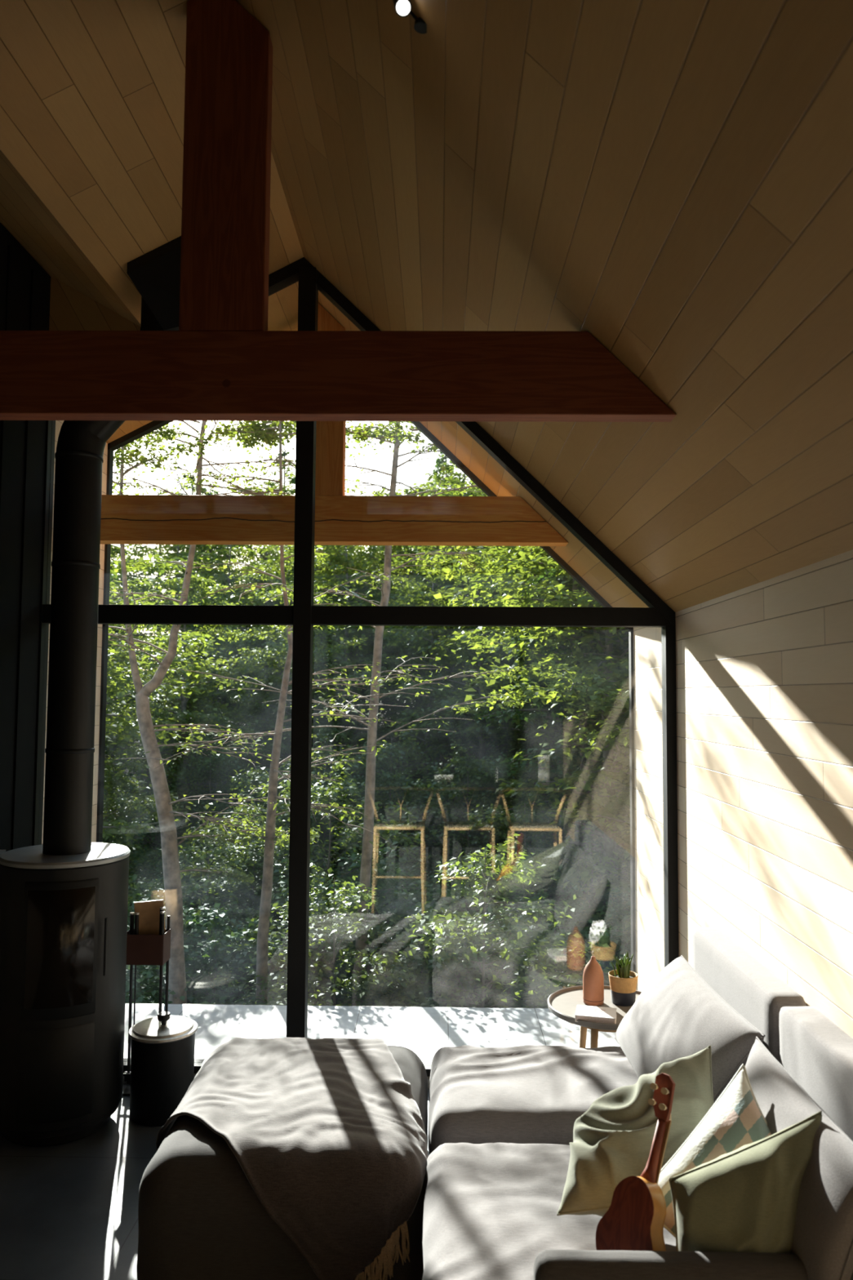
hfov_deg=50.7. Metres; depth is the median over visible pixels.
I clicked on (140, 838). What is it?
shrub
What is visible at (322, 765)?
shrub
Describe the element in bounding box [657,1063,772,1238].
cushion
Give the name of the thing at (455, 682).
tree
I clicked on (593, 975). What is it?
bottle
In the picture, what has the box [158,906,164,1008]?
tool
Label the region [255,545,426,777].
tree
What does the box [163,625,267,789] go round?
tree
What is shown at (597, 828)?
tree
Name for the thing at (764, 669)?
wall
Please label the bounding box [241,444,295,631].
tree
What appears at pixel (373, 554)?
tree
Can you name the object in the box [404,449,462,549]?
tree
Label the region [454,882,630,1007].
shrub
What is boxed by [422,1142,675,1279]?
seat cushion
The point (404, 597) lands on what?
tree
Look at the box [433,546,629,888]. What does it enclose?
tree
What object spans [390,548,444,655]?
tree
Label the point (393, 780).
shrub
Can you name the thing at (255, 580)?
tree
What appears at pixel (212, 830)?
shrub
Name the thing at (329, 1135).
throw blanket
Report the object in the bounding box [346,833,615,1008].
shrub
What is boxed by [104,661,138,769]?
tree
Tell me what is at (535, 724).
tree
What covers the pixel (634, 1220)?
ukulele
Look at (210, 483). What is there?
tree
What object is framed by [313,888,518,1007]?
shrub
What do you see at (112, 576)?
tree
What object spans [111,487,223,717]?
tree
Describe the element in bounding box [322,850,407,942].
shrub
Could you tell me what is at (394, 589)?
tree
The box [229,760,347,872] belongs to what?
shrub
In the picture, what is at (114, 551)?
tree
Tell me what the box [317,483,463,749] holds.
tree
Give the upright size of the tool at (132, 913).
0.925 m
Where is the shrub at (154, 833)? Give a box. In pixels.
[128,805,198,872]
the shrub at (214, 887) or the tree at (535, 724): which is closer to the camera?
the shrub at (214, 887)
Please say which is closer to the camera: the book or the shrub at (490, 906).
the book
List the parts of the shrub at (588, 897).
stem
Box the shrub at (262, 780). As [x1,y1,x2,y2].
[197,756,346,919]
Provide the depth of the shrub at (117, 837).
10.70 m
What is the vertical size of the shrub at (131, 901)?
2.387 m
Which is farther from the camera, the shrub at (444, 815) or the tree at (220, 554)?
the tree at (220, 554)
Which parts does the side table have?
leg, leg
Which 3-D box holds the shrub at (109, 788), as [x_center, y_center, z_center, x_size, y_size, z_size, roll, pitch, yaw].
[-6.017,3.316,15.029,2.204,2.457,2.081,1,-4,-7]
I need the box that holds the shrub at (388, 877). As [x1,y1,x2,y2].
[246,839,487,1006]
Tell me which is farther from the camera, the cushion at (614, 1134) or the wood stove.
the wood stove
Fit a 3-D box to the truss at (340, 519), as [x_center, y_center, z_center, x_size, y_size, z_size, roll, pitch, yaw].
[-0.688,-1.449,6.041,3.251,1.617,0.140,0,-4,1]
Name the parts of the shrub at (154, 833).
stem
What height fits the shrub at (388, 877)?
2.756 m
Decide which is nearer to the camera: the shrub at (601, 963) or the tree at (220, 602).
the shrub at (601, 963)
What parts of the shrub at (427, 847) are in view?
stem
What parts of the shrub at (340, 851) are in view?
stem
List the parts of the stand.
plate, post, post, post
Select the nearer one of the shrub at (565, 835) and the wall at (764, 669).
the wall at (764, 669)
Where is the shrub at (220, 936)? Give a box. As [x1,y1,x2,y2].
[124,902,333,1005]
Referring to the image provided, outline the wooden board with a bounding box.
[133,899,165,934]
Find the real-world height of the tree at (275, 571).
7.668 m
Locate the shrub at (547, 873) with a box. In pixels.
[521,809,604,893]
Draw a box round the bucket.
[128,1011,197,1126]
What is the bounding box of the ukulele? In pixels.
[595,1072,675,1251]
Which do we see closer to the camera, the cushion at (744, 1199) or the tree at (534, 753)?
the cushion at (744, 1199)
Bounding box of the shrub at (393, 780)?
[315,724,473,875]
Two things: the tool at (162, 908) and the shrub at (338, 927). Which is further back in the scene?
the shrub at (338, 927)
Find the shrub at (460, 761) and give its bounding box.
[389,738,562,911]
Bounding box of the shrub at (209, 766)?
[141,736,266,862]
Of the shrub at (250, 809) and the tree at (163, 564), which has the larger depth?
the tree at (163, 564)
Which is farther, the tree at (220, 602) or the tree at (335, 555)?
the tree at (220, 602)
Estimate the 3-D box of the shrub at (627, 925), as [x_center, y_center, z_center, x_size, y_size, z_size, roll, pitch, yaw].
[2.946,3.179,8.150,2.151,2.841,2.279,1,-4,-13]
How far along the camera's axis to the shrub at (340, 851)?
13.24 m
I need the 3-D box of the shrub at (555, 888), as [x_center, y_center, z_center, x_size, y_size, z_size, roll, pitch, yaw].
[2.001,3.600,11.026,1.709,2.018,1.810,4,-5,-43]
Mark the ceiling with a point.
(669, 183)
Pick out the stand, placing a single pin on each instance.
(141, 949)
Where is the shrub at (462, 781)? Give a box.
[446,755,557,855]
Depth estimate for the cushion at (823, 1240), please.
2.51 m
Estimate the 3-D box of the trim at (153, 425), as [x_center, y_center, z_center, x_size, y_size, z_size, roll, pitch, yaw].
[-0.427,0.180,6.433,3.886,4.827,0.070,0,-4,1]
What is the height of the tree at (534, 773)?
9.177 m
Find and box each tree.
[102,546,226,911]
[102,733,188,910]
[104,560,148,780]
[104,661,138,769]
[105,458,198,728]
[105,572,270,840]
[106,663,182,784]
[107,420,315,1004]
[107,544,191,746]
[109,544,240,735]
[109,577,132,717]
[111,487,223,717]
[115,421,429,1003]
[133,657,236,822]
[142,470,239,706]
[146,480,279,698]
[155,421,532,1005]
[156,544,281,751]
[160,624,230,767]
[163,486,244,710]
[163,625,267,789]
[180,601,255,707]
[200,483,327,710]
[200,657,238,740]
[208,558,329,772]
[210,675,291,801]
[213,544,381,774]
[218,583,382,803]
[229,597,279,725]
[231,546,359,756]
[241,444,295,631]
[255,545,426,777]
[265,546,371,744]
[280,545,384,738]
[286,545,406,702]
[289,560,418,755]
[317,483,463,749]
[325,546,428,689]
[354,462,527,800]
[360,581,502,816]
[364,546,435,709]
[373,545,506,745]
[378,546,569,848]
[379,460,509,744]
[382,557,507,779]
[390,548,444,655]
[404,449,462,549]
[413,546,578,813]
[431,546,631,967]
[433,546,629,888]
[434,471,486,496]
[435,551,613,776]
[453,483,578,730]
[455,551,629,781]
[456,561,631,944]
[499,549,629,788]
[517,562,631,959]
[520,647,613,787]
[546,627,630,922]
[582,628,628,648]
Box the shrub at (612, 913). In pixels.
[547,886,631,985]
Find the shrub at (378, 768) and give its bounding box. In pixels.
[326,763,430,854]
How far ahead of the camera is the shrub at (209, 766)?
14.99 m
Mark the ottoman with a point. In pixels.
(200, 1216)
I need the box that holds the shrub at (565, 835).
[557,783,631,902]
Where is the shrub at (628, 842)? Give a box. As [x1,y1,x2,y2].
[609,813,630,945]
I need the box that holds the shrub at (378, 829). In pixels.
[205,752,431,995]
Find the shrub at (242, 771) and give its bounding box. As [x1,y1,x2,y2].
[193,768,281,848]
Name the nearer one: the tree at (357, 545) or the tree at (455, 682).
the tree at (455, 682)
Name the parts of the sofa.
armrest, backrest, backrest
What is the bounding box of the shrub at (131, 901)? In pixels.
[127,901,157,1001]
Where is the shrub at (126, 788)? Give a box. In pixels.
[102,760,187,888]
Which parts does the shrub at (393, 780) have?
stem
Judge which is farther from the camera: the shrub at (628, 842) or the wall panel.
the shrub at (628, 842)
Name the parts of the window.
sill rail, glass pane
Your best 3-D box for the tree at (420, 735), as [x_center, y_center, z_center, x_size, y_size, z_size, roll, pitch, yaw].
[0.759,1.015,23.496,3.825,6.602,4.133,1,-4,-4]
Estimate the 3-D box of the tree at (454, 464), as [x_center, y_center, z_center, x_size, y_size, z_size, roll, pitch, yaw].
[1.343,-0.912,28.917,5.759,10.476,6.360,-2,-5,39]
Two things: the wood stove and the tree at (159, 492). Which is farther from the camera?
the tree at (159, 492)
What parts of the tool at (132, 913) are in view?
rod, handle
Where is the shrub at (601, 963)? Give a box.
[524,944,611,1008]
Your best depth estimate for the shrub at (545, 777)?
16.11 m
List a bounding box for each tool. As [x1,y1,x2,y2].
[124,911,134,1081]
[128,911,139,1084]
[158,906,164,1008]
[160,911,164,934]
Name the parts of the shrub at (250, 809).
stem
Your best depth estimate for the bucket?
4.62 m
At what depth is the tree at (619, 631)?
13.23 m
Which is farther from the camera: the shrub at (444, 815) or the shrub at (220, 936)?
the shrub at (444, 815)
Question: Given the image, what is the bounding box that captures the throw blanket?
[155,1036,427,1279]
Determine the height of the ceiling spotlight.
0.089 m
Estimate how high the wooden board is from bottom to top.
0.212 m
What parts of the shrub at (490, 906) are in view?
stem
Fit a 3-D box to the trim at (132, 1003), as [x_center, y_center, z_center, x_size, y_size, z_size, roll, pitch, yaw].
[-0.448,3.399,6.339,4.186,1.590,0.060,0,-4,1]
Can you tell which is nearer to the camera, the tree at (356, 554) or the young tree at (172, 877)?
the young tree at (172, 877)
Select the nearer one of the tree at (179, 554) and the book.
the book
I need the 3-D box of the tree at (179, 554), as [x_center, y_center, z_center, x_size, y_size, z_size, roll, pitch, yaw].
[-8.611,-0.222,30.700,4.655,8.468,5.141,2,-4,-29]
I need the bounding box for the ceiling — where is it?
[0,0,852,612]
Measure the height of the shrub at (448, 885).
1.992 m
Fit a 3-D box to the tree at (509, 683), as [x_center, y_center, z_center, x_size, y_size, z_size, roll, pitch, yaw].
[1.417,0.173,18.177,3.900,8.419,3.819,-1,-4,24]
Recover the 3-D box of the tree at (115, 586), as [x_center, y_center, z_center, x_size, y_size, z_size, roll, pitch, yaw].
[-11.418,-0.081,31.485,3.526,7.772,3.601,-1,-4,21]
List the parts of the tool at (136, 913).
rod, handle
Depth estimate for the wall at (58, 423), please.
6.35 m
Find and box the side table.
[547,985,643,1048]
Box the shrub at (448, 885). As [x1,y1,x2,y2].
[342,856,487,991]
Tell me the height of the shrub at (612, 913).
2.246 m
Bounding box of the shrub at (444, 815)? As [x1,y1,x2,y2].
[429,744,564,886]
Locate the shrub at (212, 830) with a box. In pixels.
[146,823,282,917]
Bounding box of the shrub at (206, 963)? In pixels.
[124,888,252,1004]
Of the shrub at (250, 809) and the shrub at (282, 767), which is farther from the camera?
the shrub at (282, 767)
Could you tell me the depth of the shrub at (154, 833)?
14.96 m
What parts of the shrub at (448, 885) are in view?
stem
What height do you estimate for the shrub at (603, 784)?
2.345 m
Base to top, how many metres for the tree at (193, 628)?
4.766 m
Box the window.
[31,257,679,1088]
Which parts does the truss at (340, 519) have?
king post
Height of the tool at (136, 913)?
0.935 m
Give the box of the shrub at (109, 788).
[103,788,124,843]
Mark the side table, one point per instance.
(562, 1003)
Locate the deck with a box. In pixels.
[123,1003,620,1062]
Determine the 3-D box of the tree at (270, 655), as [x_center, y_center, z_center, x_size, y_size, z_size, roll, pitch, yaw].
[-2.474,1.598,18.015,3.250,5.609,3.512,1,-4,-15]
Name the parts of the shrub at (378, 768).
stem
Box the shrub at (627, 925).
[619,915,631,928]
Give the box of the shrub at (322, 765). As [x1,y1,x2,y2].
[280,746,392,867]
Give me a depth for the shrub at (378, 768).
16.18 m
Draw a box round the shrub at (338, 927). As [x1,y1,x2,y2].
[213,858,452,1006]
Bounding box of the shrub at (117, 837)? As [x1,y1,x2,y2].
[102,818,161,929]
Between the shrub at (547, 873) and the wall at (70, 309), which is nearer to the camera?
the wall at (70, 309)
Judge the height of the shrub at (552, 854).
2.876 m
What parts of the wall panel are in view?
panel rail, panel rail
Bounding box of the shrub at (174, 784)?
[137,774,218,848]
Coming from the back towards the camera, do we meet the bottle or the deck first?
the deck
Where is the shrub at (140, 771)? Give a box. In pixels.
[102,764,191,852]
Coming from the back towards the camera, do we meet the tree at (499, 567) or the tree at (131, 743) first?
the tree at (131, 743)
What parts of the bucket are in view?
lid, lid knob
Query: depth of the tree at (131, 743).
22.12 m
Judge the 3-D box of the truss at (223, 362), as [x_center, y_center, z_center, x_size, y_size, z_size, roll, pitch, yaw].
[-0.726,-1.616,3.328,3.251,1.617,0.087,0,-4,1]
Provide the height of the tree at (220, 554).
7.044 m
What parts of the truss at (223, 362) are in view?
king post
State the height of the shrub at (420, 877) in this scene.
1.699 m
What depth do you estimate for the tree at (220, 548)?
34.53 m
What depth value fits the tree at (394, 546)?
33.63 m
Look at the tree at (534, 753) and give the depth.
12.07 m
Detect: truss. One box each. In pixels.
[0,0,676,422]
[100,302,568,546]
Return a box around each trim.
[96,420,635,972]
[132,1003,548,1008]
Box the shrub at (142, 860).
[128,845,248,968]
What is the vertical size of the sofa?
1.102 m
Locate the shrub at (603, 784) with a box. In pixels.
[560,783,619,851]
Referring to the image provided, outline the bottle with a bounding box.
[582,955,604,1005]
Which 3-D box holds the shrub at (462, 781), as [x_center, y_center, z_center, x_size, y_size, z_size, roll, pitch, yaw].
[1.566,3.300,15.601,2.364,2.635,2.232,-2,-4,30]
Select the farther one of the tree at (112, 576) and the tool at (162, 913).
the tree at (112, 576)
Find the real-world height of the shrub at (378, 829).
3.441 m
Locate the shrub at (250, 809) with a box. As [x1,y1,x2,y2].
[178,789,342,958]
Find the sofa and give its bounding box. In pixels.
[422,927,852,1279]
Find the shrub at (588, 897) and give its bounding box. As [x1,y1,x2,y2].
[523,888,631,1006]
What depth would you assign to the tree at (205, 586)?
16.16 m
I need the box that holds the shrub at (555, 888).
[524,850,631,962]
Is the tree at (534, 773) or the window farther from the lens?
the tree at (534, 773)
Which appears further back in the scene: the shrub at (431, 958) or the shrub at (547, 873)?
the shrub at (547, 873)
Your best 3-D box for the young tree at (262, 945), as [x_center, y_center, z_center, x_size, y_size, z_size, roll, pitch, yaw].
[-1.272,0.925,7.555,2.440,6.071,2.303,-2,-4,30]
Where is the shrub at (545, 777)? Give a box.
[464,747,564,844]
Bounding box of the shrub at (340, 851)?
[247,728,420,898]
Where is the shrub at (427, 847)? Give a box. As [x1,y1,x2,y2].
[408,768,513,863]
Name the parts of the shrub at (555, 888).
stem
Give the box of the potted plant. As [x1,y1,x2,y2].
[608,951,638,1006]
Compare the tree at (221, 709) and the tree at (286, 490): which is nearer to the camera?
the tree at (221, 709)
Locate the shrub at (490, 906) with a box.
[439,893,599,1008]
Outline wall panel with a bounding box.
[0,222,50,851]
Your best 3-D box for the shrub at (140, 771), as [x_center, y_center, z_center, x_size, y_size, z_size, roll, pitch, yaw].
[-5.434,3.406,15.876,2.357,2.392,2.220,3,-4,-33]
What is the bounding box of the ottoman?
[136,1045,427,1279]
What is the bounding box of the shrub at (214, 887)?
[128,830,288,1004]
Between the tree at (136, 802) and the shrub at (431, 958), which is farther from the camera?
the tree at (136, 802)
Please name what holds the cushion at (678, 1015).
on the sofa
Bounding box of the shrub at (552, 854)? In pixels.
[429,786,608,981]
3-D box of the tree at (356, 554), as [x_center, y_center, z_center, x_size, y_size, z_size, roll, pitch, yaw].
[-3.033,0.356,30.602,4.386,7.569,4.739,2,-4,-21]
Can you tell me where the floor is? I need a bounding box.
[0,1084,430,1279]
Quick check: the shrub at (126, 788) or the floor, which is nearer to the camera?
the floor
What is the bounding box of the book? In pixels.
[575,1004,617,1023]
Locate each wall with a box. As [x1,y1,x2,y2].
[41,420,107,844]
[48,275,140,330]
[633,550,852,1038]
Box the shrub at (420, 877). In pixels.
[382,859,510,951]
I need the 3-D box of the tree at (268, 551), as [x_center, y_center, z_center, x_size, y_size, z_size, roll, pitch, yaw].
[-3.945,0.444,26.810,4.200,7.025,3.981,2,-4,-18]
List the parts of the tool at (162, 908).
handle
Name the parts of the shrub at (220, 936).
stem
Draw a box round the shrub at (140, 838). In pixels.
[102,818,147,875]
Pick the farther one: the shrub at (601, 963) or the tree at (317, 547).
the tree at (317, 547)
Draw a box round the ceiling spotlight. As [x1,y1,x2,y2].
[392,0,426,34]
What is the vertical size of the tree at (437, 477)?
8.573 m
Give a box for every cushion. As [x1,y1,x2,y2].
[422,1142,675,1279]
[427,1044,637,1155]
[556,1044,714,1215]
[614,955,765,1102]
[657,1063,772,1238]
[669,1111,822,1253]
[745,1036,852,1279]
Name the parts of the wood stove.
wood compartment door, door, door glass, plate, handle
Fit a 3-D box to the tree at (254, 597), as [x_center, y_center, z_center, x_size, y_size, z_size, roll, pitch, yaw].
[-5.936,0.984,33.210,3.543,5.659,3.279,3,-4,-31]
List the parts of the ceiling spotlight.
stem, mounting plate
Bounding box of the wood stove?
[0,235,181,1146]
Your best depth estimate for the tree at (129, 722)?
10.90 m
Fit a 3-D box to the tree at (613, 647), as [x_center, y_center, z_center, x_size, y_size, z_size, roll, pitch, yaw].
[4.655,-0.538,21.675,6.258,10.307,5.666,-1,-4,21]
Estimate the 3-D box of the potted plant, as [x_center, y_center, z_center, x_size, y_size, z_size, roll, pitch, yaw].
[1.066,1.830,4.882,0.158,0.263,0.158,0,-4,1]
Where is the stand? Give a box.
[122,915,170,1095]
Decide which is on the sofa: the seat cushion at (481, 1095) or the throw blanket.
the seat cushion at (481, 1095)

